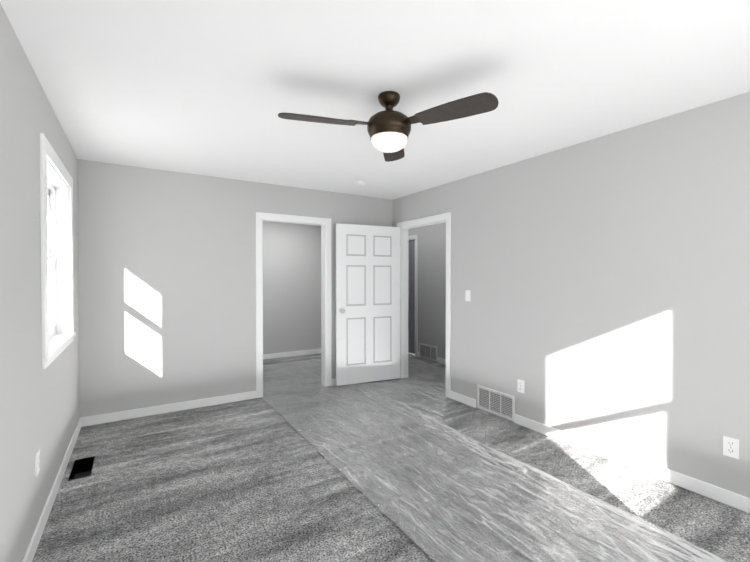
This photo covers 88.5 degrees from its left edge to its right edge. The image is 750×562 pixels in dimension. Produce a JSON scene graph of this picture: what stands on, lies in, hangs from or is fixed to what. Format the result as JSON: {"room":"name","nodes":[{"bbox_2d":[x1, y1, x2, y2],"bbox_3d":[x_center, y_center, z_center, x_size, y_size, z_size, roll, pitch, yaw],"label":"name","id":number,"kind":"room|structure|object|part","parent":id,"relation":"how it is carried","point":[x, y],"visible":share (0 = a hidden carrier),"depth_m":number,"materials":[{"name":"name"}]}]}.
{"room":"empty bedroom","nodes":[
{"label":"empty bedroom","id":0,"kind":"room"},
{"bbox_2d":[0,3,79,561],"bbox_3d":[-1.983,0.122,2.107,0.260,2.440,7.380,0,1,-32],"label":"wall","id":1,"kind":"structure","parent":0,"point":[39,407],"depth_m":1.82,"materials":[{"name":"grey paint"}]},
{"bbox_2d":[35,449,39,476],"bbox_3d":[-1.758,0.943,2.009,0.010,0.116,0.072,0,1,-32],"label":"electrical outlet","id":2,"kind":"object","parent":1,"relation":"attached to","point":[37,462],"visible":1,"depth_m":1.99,"materials":[{"name":"white plastic"}]},
{"bbox_2d":[22,417,85,561],"bbox_3d":[-1.376,1.307,1.403,0.014,0.086,5.000,0,1,-32],"label":"baseboard","id":3,"kind":"structure","parent":1,"relation":"attached to","point":[31,550],"depth_m":2.27,"materials":[{"name":"white wood"}]},
{"bbox_2d":[40,133,75,368],"bbox_3d":[-2.209,-0.171,2.570,0.206,1.305,1.184,0,1,-32],"label":"window","id":4,"kind":"structure","parent":1,"relation":"in","point":[54,172],"depth_m":2.92,"materials":[{"name":"white"}]},
{"bbox_3d":[-2.246,-0.153,2.547,0.080,1.137,0.958,0,1,-32],"label":"left window sash","id":5,"kind":"part","parent":4,"relation":"part of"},
{"bbox_2d":[78,159,392,416],"bbox_3d":[-1.260,0.096,4.474,3.465,2.440,0.120,0,1,-32],"label":"wall","id":6,"kind":"structure","parent":0,"point":[167,283],"depth_m":3.91,"materials":[{"name":"grey paint"}]},
{"bbox_2d":[86,391,255,425],"bbox_3d":[-2.006,1.278,3.943,1.563,0.086,0.018,0,1,-32],"label":"baseboard","id":7,"kind":"structure","parent":6,"relation":"attached to","point":[160,409],"depth_m":3.88,"materials":[{"name":"white wood"}]},
{"bbox_2d":[256,212,331,397],"bbox_3d":[-0.981,0.263,4.649,0.934,2.102,0.152,0,1,-32],"label":"door frame","id":8,"kind":"structure","parent":6,"relation":"attached to","point":[326,328],"depth_m":4.75,"materials":[{"name":"white wood"}]},
{"bbox_2d":[263,221,320,354],"bbox_3d":[-1.891,0.074,6.436,2.470,2.440,0.120,0,1,-32],"label":"wall","id":9,"kind":"structure","parent":0,"point":[291,287],"depth_m":6.63,"materials":[{"name":"grey paint"}]},
{"bbox_2d":[263,349,320,359],"bbox_3d":[-1.806,1.251,6.423,2.350,0.086,0.014,0,1,-32],"label":"baseboard","id":10,"kind":"structure","parent":9,"relation":"attached to","point":[313,351],"depth_m":6.64,"materials":[{"name":"white wood"}]},
{"bbox_2d":[0,0,749,199],"bbox_3d":[-0.256,-1.192,3.753,4.945,0.150,8.380,0,1,-32],"label":"ceiling","id":11,"kind":"structure","parent":0,"point":[214,88],"depth_m":2.05,"materials":[{"name":"white paint"}]},
{"bbox_2d":[353,180,364,185],"bbox_3d":[-0.177,-1.105,4.332,0.132,0.036,0.132,0,1,-32],"label":"smoke detector","id":12,"kind":"object","parent":11,"relation":"attached to","point":[359,183],"visible":1,"depth_m":4.29,"materials":[{"name":"white plastic"}]},
{"bbox_2d":[278,91,498,161],"bbox_3d":[0.020,-0.936,2.204,1.046,0.327,1.117,0,1,-32],"label":"ceiling fan","id":13,"kind":"object","parent":11,"relation":"hanging from","point":[389,129],"visible":1,"depth_m":2.17,"materials":[{"name":"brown metal"}]},
{"bbox_2d":[32,352,749,561],"bbox_3d":[-0.256,1.383,3.781,4.945,0.120,8.380,0,1,-32],"label":"floor","id":14,"kind":"structure","parent":0,"point":[261,479],"depth_m":2.42,"materials":[{"name":"carpet"}]},
{"bbox_2d":[67,456,94,480],"bbox_3d":[-2.098,1.483,2.763,0.128,0.304,0.338,0,1,-32],"label":"vent duct","id":15,"kind":"object","parent":14,"relation":"in","point":[88,468],"visible":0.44,"depth_m":2.88,"materials":[{"name":"black metal"}]},
{"bbox_2d":[262,356,728,561],"bbox_3d":[0.634,1.305,3.574,2.970,0.025,6.510,0,1,-32],"label":"plastic sheet","id":16,"kind":"object","parent":14,"relation":"on","point":[636,525],"depth_m":2.52,"materials":[{"name":"plastic"}]},
{"bbox_2d":[409,223,445,361],"bbox_3d":[1.072,0.076,6.203,0.120,2.440,5.640,0,1,-32],"label":"wall","id":17,"kind":"structure","parent":0,"point":[431,285],"depth_m":6.29,"materials":[{"name":"grey paint"}]},
{"bbox_2d":[408,240,414,353],"bbox_3d":[0.522,0.265,7.054,0.183,2.000,0.780,0,1,-32],"label":"hall door","id":18,"kind":"structure","parent":17,"relation":"in","point":[411,311],"depth_m":6.83,"materials":[{"name":"grey wood"}]},
{"bbox_2d":[419,343,436,360],"bbox_3d":[0.879,1.165,6.402,0.010,0.235,0.460,0,1,-32],"label":"air vent","id":19,"kind":"object","parent":17,"relation":"in","point":[426,351],"visible":1,"depth_m":6.39,"materials":[{"name":"white metal"}]},
{"bbox_2d":[437,357,445,364],"bbox_3d":[1.721,1.266,5.042,0.014,0.086,2.720,0,1,-32],"label":"baseboard","id":20,"kind":"structure","parent":17,"relation":"attached to","point":[440,360],"depth_m":6.10,"materials":[{"name":"white wood"}]},
{"bbox_2d":[393,92,749,497],"bbox_3d":[1.054,0.099,4.145,0.120,2.440,7.120,0,1,-32],"label":"wall","id":21,"kind":"structure","parent":0,"point":[605,279],"depth_m":2.82,"materials":[{"name":"grey paint"}]},
{"bbox_2d":[397,212,450,397],"bbox_3d":[0.632,0.261,4.826,0.152,2.102,1.044,0,1,-32],"label":"door frame","id":22,"kind":"structure","parent":21,"relation":"attached to","point":[405,226],"depth_m":5.17,"materials":[{"name":"white wood"}]},
{"bbox_2d":[336,223,400,385],"bbox_3d":[-0.072,0.283,4.959,0.906,2.010,0.183,0,1,-25],"label":"door","id":23,"kind":"structure","parent":22,"relation":"attached to","point":[368,301],"depth_m":4.93,"materials":[{"name":"white wood"}]},
{"bbox_2d":[450,391,475,407],"bbox_3d":[0.953,1.276,4.194,0.014,0.086,0.388,0,1,-32],"label":"baseboard","id":24,"kind":"structure","parent":21,"relation":"attached to","point":[469,401],"depth_m":4.17,"materials":[{"name":"white wood"}]},
{"bbox_2d":[465,290,470,300],"bbox_3d":[0.992,0.149,4.118,0.014,0.116,0.072,0,1,-32],"label":"light switch","id":25,"kind":"object","parent":21,"relation":"attached to","point":[467,295],"visible":1,"depth_m":4.11,"materials":[{"name":"white plastic"}]},
{"bbox_2d":[477,385,514,420],"bbox_3d":[1.189,1.193,3.817,0.010,0.235,0.460,0,1,-32],"label":"air vent","id":26,"kind":"object","parent":21,"relation":"in","point":[498,403],"visible":1,"depth_m":3.80,"materials":[{"name":"white metal"}]},
{"bbox_2d":[517,379,523,392],"bbox_3d":[1.347,0.966,3.559,0.010,0.116,0.072,0,1,-32],"label":"electrical outlet","id":27,"kind":"object","parent":21,"relation":"attached to","point":[520,386],"visible":1,"depth_m":3.56,"materials":[{"name":"white plastic"}]},
{"bbox_2d":[514,414,749,512],"bbox_3d":[2.083,1.296,2.372,0.014,0.086,2.940,0,1,-32],"label":"baseboard","id":28,"kind":"structure","parent":21,"relation":"attached to","point":[727,497],"depth_m":2.68,"materials":[{"name":"white wood"}]},
{"bbox_2d":[723,436,738,458],"bbox_3d":[2.127,0.990,2.302,0.010,0.116,0.072,0,1,-32],"label":"electrical outlet","id":29,"kind":"object","parent":21,"relation":"attached to","point":[730,447],"visible":1,"depth_m":2.30,"materials":[{"name":"white plastic"}]}
]}

